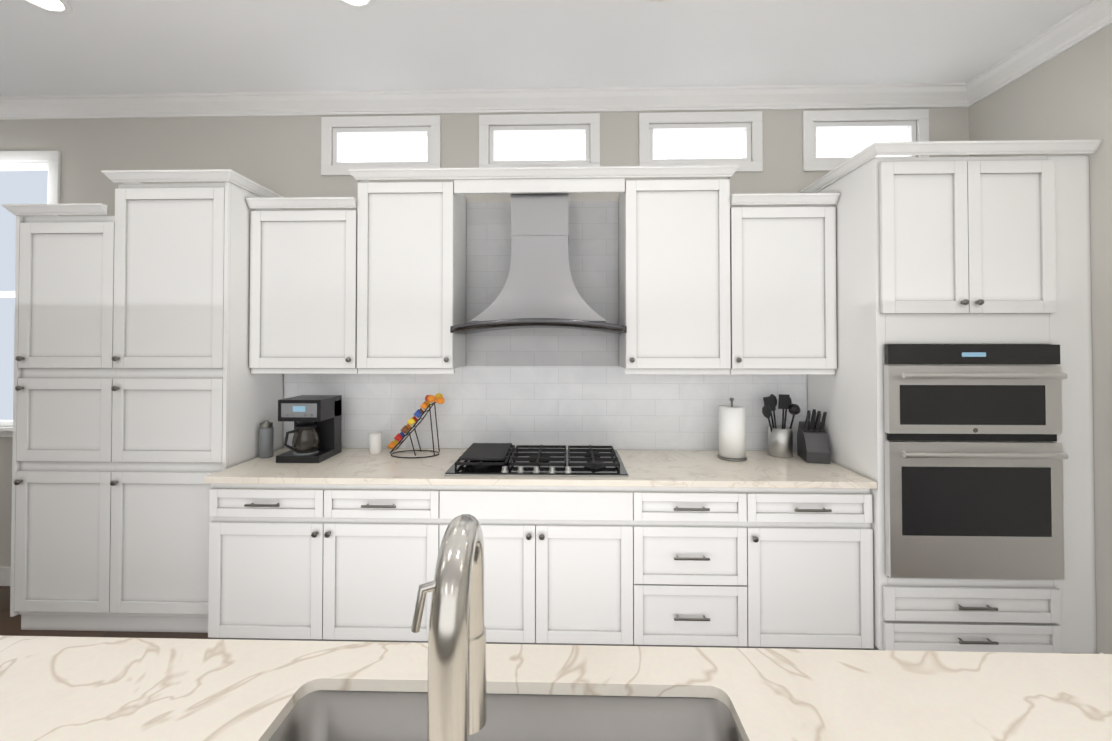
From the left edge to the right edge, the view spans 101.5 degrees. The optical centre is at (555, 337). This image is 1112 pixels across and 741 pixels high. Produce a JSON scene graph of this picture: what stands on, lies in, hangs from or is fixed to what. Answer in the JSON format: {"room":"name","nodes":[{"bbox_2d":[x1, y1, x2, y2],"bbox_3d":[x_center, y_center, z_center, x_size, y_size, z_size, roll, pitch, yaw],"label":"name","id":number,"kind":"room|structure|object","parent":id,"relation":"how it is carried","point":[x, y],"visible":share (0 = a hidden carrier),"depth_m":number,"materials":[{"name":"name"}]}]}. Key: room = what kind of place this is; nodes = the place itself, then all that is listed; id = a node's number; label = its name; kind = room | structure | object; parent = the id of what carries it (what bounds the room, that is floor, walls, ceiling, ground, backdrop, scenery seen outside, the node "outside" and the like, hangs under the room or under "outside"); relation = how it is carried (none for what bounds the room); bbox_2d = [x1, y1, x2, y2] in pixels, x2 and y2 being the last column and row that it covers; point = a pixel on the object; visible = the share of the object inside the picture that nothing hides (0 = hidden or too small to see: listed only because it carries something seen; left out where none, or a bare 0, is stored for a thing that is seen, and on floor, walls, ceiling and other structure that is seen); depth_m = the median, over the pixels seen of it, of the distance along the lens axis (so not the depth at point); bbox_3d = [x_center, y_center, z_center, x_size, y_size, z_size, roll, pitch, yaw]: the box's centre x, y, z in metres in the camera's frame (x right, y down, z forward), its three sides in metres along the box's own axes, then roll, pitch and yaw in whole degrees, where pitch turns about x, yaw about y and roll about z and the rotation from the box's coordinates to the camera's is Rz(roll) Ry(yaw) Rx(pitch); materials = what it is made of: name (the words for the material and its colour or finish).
{"room":"kitchen","nodes":[
{"label":"kitchen","id":0,"kind":"room"},
{"bbox_2d":[0,586,218,638],"bbox_3d":[-0.990,1.602,0.049,7.170,0.100,5.840,0,-1,1],"label":"floor","id":1,"kind":"structure","parent":0,"point":[10,626],"depth_m":2.44,"materials":[{"name":"brown wood"}]},
{"bbox_2d":[1,169,284,632],"bbox_3d":[-2.312,0.355,2.631,1.230,2.460,0.516,0,-1,1],"label":"pantry cabinet","id":2,"kind":"object","parent":1,"relation":"on","point":[145,401],"visible":0.96,"depth_m":2.42,"materials":[{"name":"white wood"}]},
{"bbox_2d":[208,483,451,642],"bbox_3d":[-1.120,1.156,2.549,1.222,0.856,0.600,0,-1,1],"label":"base cabinet","id":3,"kind":"object","parent":1,"relation":"on","point":[298,562],"depth_m":2.26,"materials":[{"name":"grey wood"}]},
{"bbox_2d":[204,448,876,488],"bbox_3d":[-0.098,0.710,2.514,3.267,0.032,0.630,0,-1,1],"label":"countertop","id":4,"kind":"structure","parent":3,"relation":"on","point":[644,468],"depth_m":2.30,"materials":[{"name":"stone"}]},
{"bbox_2d":[259,420,273,457],"bbox_3d":[-1.680,0.589,2.635,0.072,0.210,0.072,0,-1,1],"label":"canister","id":5,"kind":"object","parent":4,"relation":"on","point":[266,434],"visible":1,"depth_m":2.61,"materials":[{"name":"grey metal"}]},
{"bbox_2d":[276,395,341,462],"bbox_3d":[-1.420,0.521,2.616,0.240,0.344,0.267,0,-1,1],"label":"coffee maker","id":6,"kind":"object","parent":4,"relation":"on","point":[317,420],"visible":1,"depth_m":2.54,"materials":[{"name":"black plastic"}]},
{"bbox_2d":[369,432,381,454],"bbox_3d":[-1.078,0.634,2.715,0.074,0.122,0.074,0,-1,1],"label":"cup","id":7,"kind":"object","parent":4,"relation":"on","point":[375,443],"visible":1,"depth_m":2.69,"materials":[{"name":"white ceramic"}]},
{"bbox_2d":[387,393,444,457],"bbox_3d":[-0.821,0.514,2.690,0.334,0.360,0.187,0,-1,1],"label":"coffee pod rack","id":8,"kind":"object","parent":4,"relation":"on","point":[414,420],"visible":1,"depth_m":2.65,"materials":[{"name":"grey"}]},
{"bbox_2d":[444,443,628,476],"bbox_3d":[-0.093,0.662,2.510,0.918,0.060,0.518,0,-1,1],"label":"gas cooktop","id":9,"kind":"object","parent":4,"relation":"in","point":[492,459],"visible":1,"depth_m":2.38,"materials":[{"name":"black metal"}]},
{"bbox_2d":[717,397,746,460],"bbox_3d":[1.012,0.520,2.614,0.160,0.347,0.160,0,-1,1],"label":"paper towel holder","id":10,"kind":"object","parent":4,"relation":"on","point":[732,441],"visible":1,"depth_m":2.55,"materials":[{"name":"white paper"}]},
{"bbox_2d":[762,394,799,457],"bbox_3d":[1.316,0.514,2.671,0.236,0.361,0.132,0,-1,1],"label":"utensil crock","id":11,"kind":"object","parent":4,"relation":"on","point":[780,441],"visible":1,"depth_m":2.64,"materials":[{"name":"silver metal"}]},
{"bbox_2d":[797,409,829,463],"bbox_3d":[1.460,0.550,2.582,0.116,0.287,0.190,0,-1,13],"label":"knife block","id":12,"kind":"object","parent":4,"relation":"on","point":[812,443],"visible":1,"depth_m":2.53,"materials":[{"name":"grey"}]},
{"bbox_2d":[452,485,635,645],"bbox_3d":[-0.122,1.156,2.524,1.014,0.856,0.600,0,-1,1],"label":"base cabinet","id":13,"kind":"object","parent":1,"relation":"on","point":[560,561],"depth_m":2.23,"materials":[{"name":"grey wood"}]},
{"bbox_2d":[636,487,763,647],"bbox_3d":[0.659,1.155,2.504,0.670,0.856,0.600,0,-1,1],"label":"base cabinet","id":14,"kind":"object","parent":1,"relation":"on","point":[700,550],"depth_m":2.21,"materials":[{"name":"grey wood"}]},
{"bbox_2d":[764,488,873,649],"bbox_3d":[1.235,1.155,2.490,0.602,0.856,0.600,0,-1,1],"label":"base cabinet","id":15,"kind":"object","parent":1,"relation":"on","point":[776,568],"depth_m":2.20,"materials":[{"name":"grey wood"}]},
{"bbox_2d":[800,139,1102,653],"bbox_3d":[2.017,0.337,2.438,1.034,2.492,0.686,0,-1,1],"label":"tall cabinet","id":16,"kind":"object","parent":1,"relation":"on","point":[967,250],"visible":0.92,"depth_m":2.15,"materials":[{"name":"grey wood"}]},
{"bbox_2d":[883,344,1068,579],"bbox_3d":[1.959,0.587,2.404,0.788,1.096,0.701,0,-1,1],"label":"double wall oven","id":17,"kind":"object","parent":16,"relation":"in","point":[974,455],"visible":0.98,"depth_m":2.11,"materials":[{"name":"grey metal"}]},
{"bbox_2d":[0,107,968,565],"bbox_3d":[-0.918,0.039,2.929,7.170,3.100,0.120,0,-1,1],"label":"wall","id":18,"kind":"structure","parent":0,"point":[280,155],"depth_m":2.91,"materials":[{"name":"grey paint"}]},
{"bbox_2d":[0,566,10,585],"bbox_3d":[-3.618,1.529,2.908,1.530,0.120,0.015,0,-1,1],"label":"baseboard","id":19,"kind":"structure","parent":18,"relation":"attached to","point":[5,575],"depth_m":2.90,"materials":[{"name":"white wood"}]},
{"bbox_2d":[0,151,60,436],"bbox_3d":[-3.643,-0.281,2.961,0.921,1.840,0.129,0,-1,1],"label":"window","id":20,"kind":"structure","parent":18,"relation":"in","point":[30,183],"depth_m":3.02,"materials":[{"name":"white glass"}]},
{"bbox_2d":[246,197,357,373],"bbox_3d":[-1.422,-0.284,2.697,0.609,0.984,0.356,0,-1,1],"label":"upper cabinet","id":21,"kind":"object","parent":18,"relation":"attached to","point":[303,291],"visible":0.96,"depth_m":2.56,"materials":[{"name":"white wood"}]},
{"bbox_2d":[321,115,440,175],"bbox_3d":[-1.109,-1.212,2.923,0.760,0.372,0.102,0,-1,1],"label":"transom","id":22,"kind":"object","parent":18,"relation":"attached to","point":[381,146],"visible":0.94,"depth_m":2.89,"materials":[{"name":"white glass"}]},
{"bbox_2d":[357,181,465,373],"bbox_3d":[-0.842,-0.336,2.687,0.545,1.087,0.350,0,-1,1],"label":"upper cabinet","id":23,"kind":"object","parent":18,"relation":"attached to","point":[411,272],"visible":0.98,"depth_m":2.55,"materials":[{"name":"white wood"}]},
{"bbox_2d":[0,82,979,119],"bbox_3d":[-0.921,-1.464,2.836,6.930,0.096,0.104,0,-1,1],"label":"crown molding","id":24,"kind":"structure","parent":18,"relation":"attached to","point":[890,95],"depth_m":2.82,"materials":[{"name":"white wood"}]},
{"bbox_2d":[450,193,626,333],"bbox_3d":[-0.091,-0.436,2.595,0.940,0.829,0.493,0,-1,1],"label":"range hood","id":25,"kind":"object","parent":18,"relation":"attached to","point":[539,289],"visible":1,"depth_m":2.56,"materials":[{"name":"silver metal"}]},
{"bbox_2d":[479,113,599,167],"bbox_3d":[-0.104,-1.212,2.897,0.760,0.372,0.102,0,-1,1],"label":"transom","id":26,"kind":"object","parent":18,"relation":"attached to","point":[547,144],"visible":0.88,"depth_m":2.87,"materials":[{"name":"white glass"}]},
{"bbox_2d":[348,165,738,193],"bbox_3d":[-0.075,-0.868,2.671,2.151,0.128,0.356,0,-1,1],"label":"crown molding","id":27,"kind":"structure","parent":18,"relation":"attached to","point":[522,180],"depth_m":2.52,"materials":[{"name":"white wood"}]},
{"bbox_2d":[284,201,806,449],"bbox_3d":[-0.090,-0.078,2.846,3.266,1.548,0.006,0,-1,1],"label":"tile backsplash","id":28,"kind":"structure","parent":18,"relation":"attached to","point":[549,386],"depth_m":2.84,"materials":[{"name":"white tile"}]},
{"bbox_2d":[619,179,730,373],"bbox_3d":[0.676,-0.336,2.648,0.576,1.087,0.350,0,-1,1],"label":"upper cabinet","id":29,"kind":"object","parent":18,"relation":"attached to","point":[674,276],"visible":0.98,"depth_m":2.51,"materials":[{"name":"white wood"}]},
{"bbox_2d":[639,111,762,171],"bbox_3d":[0.901,-1.213,2.872,0.760,0.372,0.102,0,-1,1],"label":"transom","id":30,"kind":"object","parent":18,"relation":"attached to","point":[713,143],"visible":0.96,"depth_m":2.84,"materials":[{"name":"white glass"}]},
{"bbox_2d":[730,193,839,374],"bbox_3d":[1.252,-0.285,2.630,0.570,0.984,0.356,0,-1,1],"label":"upper cabinet","id":31,"kind":"object","parent":18,"relation":"attached to","point":[783,319],"visible":0.96,"depth_m":2.50,"materials":[{"name":"white wood"}]},
{"bbox_2d":[802,109,928,170],"bbox_3d":[1.911,-1.213,2.847,0.760,0.372,0.102,0,-1,1],"label":"transom","id":32,"kind":"object","parent":18,"relation":"attached to","point":[828,146],"visible":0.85,"depth_m":2.82,"materials":[{"name":"white glass"}]},
{"bbox_2d":[0,0,1090,95],"bbox_3d":[-0.990,-1.598,0.091,7.170,0.100,5.840,0,-1,1],"label":"ceiling","id":33,"kind":"structure","parent":0,"point":[94,47],"depth_m":2.35,"materials":[{"name":"white paint"}]},
{"bbox_2d":[23,0,72,13],"bbox_3d":[-2.306,-1.516,2.038,0.189,0.010,0.189,0,-1,1],"label":"recessed light","id":34,"kind":"object","parent":33,"relation":"in","point":[59,6],"visible":0.98,"depth_m":2.08,"materials":[{"name":"white plastic"}]},
{"bbox_2d":[338,0,375,8],"bbox_3d":[-0.897,-1.517,2.003,0.189,0.010,0.189,0,-1,1],"label":"recessed light","id":35,"kind":"object","parent":33,"relation":"in","point":[360,4],"visible":1,"depth_m":2.06,"materials":[{"name":"white plastic"}]},
{"bbox_2d":[646,0,669,2],"bbox_3d":[0.458,-1.517,1.969,0.189,0.010,0.189,0,-1,1],"label":"recessed light","id":36,"kind":"object","parent":33,"relation":"in","point":[656,1],"visible":1,"depth_m":2.05,"materials":[{"name":"white plastic"}]},
{"bbox_2d":[0,636,1111,740],"bbox_3d":[-0.050,1.094,0.213,3.500,0.920,1.463,0,-1,1],"label":"countertop","id":37,"kind":"structure","parent":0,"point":[53,688],"depth_m":0.84,"materials":[{"name":"stone"}]},
{"bbox_2d":[411,514,486,740],"bbox_3d":[-0.049,0.398,0.392,0.120,0.473,0.171,0,-1,1],"label":"gooseneck faucet","id":38,"kind":"object","parent":37,"relation":"on","point":[457,707],"visible":1,"depth_m":0.34,"materials":[{"name":"silver metal"}]},
{"bbox_2d":[268,690,742,740],"bbox_3d":[-0.085,0.764,0.616,0.828,0.205,0.505,0,-1,1],"label":"sink basin","id":39,"kind":"object","parent":37,"relation":"in","point":[328,715],"visible":0.6,"depth_m":0.85,"materials":[{"name":"silver metal"}]},
{"bbox_2d":[969,23,1111,653],"bbox_3d":[2.534,0.001,-0.019,0.120,3.100,5.600,0,-1,1],"label":"wall","id":40,"kind":"structure","parent":0,"point":[1066,94],"depth_m":2.13,"materials":[{"name":"grey paint"}]},
{"bbox_2d":[964,0,1111,99],"bbox_3d":[2.421,-1.502,-0.051,0.104,0.096,5.490,0,-1,1],"label":"crown molding","id":41,"kind":"structure","parent":40,"relation":"attached to","point":[1088,19],"depth_m":2.31,"materials":[{"name":"white wood"}]}
]}

